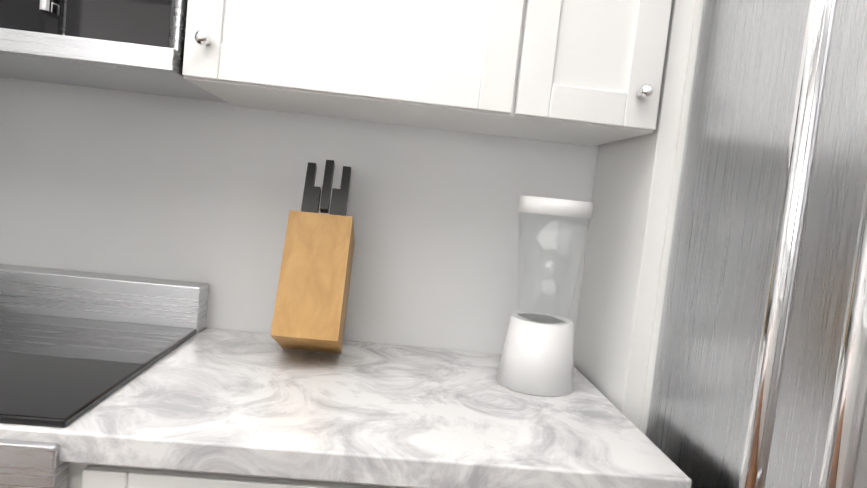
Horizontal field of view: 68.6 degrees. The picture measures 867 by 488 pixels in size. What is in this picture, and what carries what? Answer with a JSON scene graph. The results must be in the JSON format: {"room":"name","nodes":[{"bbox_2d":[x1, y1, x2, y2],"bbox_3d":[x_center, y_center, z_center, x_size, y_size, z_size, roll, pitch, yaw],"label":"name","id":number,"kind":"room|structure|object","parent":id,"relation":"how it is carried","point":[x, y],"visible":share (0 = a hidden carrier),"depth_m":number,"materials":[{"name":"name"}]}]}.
{"room":"kitchen","nodes":[
{"label":"kitchen","id":0,"kind":"room"},
{"bbox_2d":[0,77,598,353],"bbox_3d":[-0.030,-0.073,1.479,2.240,2.400,0.120,6,4,-4],"label":"wall","id":1,"kind":"structure","parent":0,"point":[106,181],"depth_m":1.40,"materials":[{"name":"white paint"}]},
{"bbox_2d":[0,0,227,102],"bbox_3d":[-0.736,-0.530,1.139,0.670,0.420,0.392,6,4,-4],"label":"microwave","id":2,"kind":"object","parent":1,"relation":"attached to","point":[137,46],"visible":0.92,"depth_m":1.00,"materials":[{"name":"silver metal"}]},
{"bbox_2d":[182,0,573,139],"bbox_3d":[-0.072,-0.704,1.190,0.610,0.908,0.346,6,4,-4],"label":"upper cabinet","id":3,"kind":"object","parent":1,"relation":"attached to","point":[489,67],"depth_m":1.06,"materials":[{"name":"white wood"}]},
{"bbox_2d":[534,0,671,145],"bbox_3d":[0.265,-0.671,1.213,0.310,0.908,0.346,6,4,-4],"label":"upper cabinet","id":4,"kind":"object","parent":1,"relation":"attached to","point":[584,72],"depth_m":1.08,"materials":[{"name":"white wood"}]},
{"bbox_3d":[-1.350,1.359,-2.709,5.460,0.100,10.520,6,4,-4],"label":"floor","id":5,"kind":"structure","parent":0,"visible":0},
{"bbox_2d":[0,448,135,487],"bbox_3d":[-0.822,0.647,1.111,0.740,0.860,0.628,6,4,-4],"label":"base cabinet","id":6,"kind":"object","parent":5,"relation":"on","point":[19,467],"depth_m":0.80,"materials":[{"name":"white wood"}]},
{"bbox_2d":[128,456,515,487],"bbox_3d":[-0.122,0.718,1.160,0.809,0.860,0.628,6,4,-4],"label":"base cabinet","id":7,"kind":"object","parent":5,"relation":"on","point":[141,473],"depth_m":0.82,"materials":[{"name":"white wood"}]},
{"bbox_2d":[0,308,691,487],"bbox_3d":[-0.407,0.232,1.108,1.480,0.052,0.618,6,4,-4],"label":"countertop","id":8,"kind":"structure","parent":7,"relation":"on","point":[94,385],"depth_m":0.96,"materials":[{"name":"white stone"}]},
{"bbox_2d":[270,160,354,353],"bbox_3d":[-0.225,0.028,1.251,0.120,0.391,0.247,6,4,-4],"label":"knife block","id":9,"kind":"object","parent":8,"relation":"on","point":[310,308],"visible":0.98,"depth_m":1.18,"materials":[{"name":"brown wood"}]},
{"bbox_2d":[496,195,593,396],"bbox_3d":[0.214,0.093,1.216,0.150,0.359,0.150,6,4,-4],"label":"blender","id":10,"kind":"object","parent":8,"relation":"on","point":[537,356],"visible":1,"depth_m":1.17,"materials":[{"name":"white plastic"}]},
{"bbox_2d":[573,0,703,434],"bbox_3d":[0.752,0.122,0.668,0.757,2.297,1.617,6,4,-4],"label":"panel","id":11,"kind":"object","parent":5,"relation":"on","point":[631,225],"visible":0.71,"depth_m":1.14,"materials":[{"name":"white wood"}]},
{"bbox_2d":[646,0,866,487],"bbox_3d":[0.745,0.207,0.510,0.774,2.110,1.220,6,4,-4],"label":"fridge","id":12,"kind":"object","parent":5,"relation":"on","point":[760,376],"visible":1,"depth_m":0.79,"materials":[{"name":"grey metal"}]}
]}

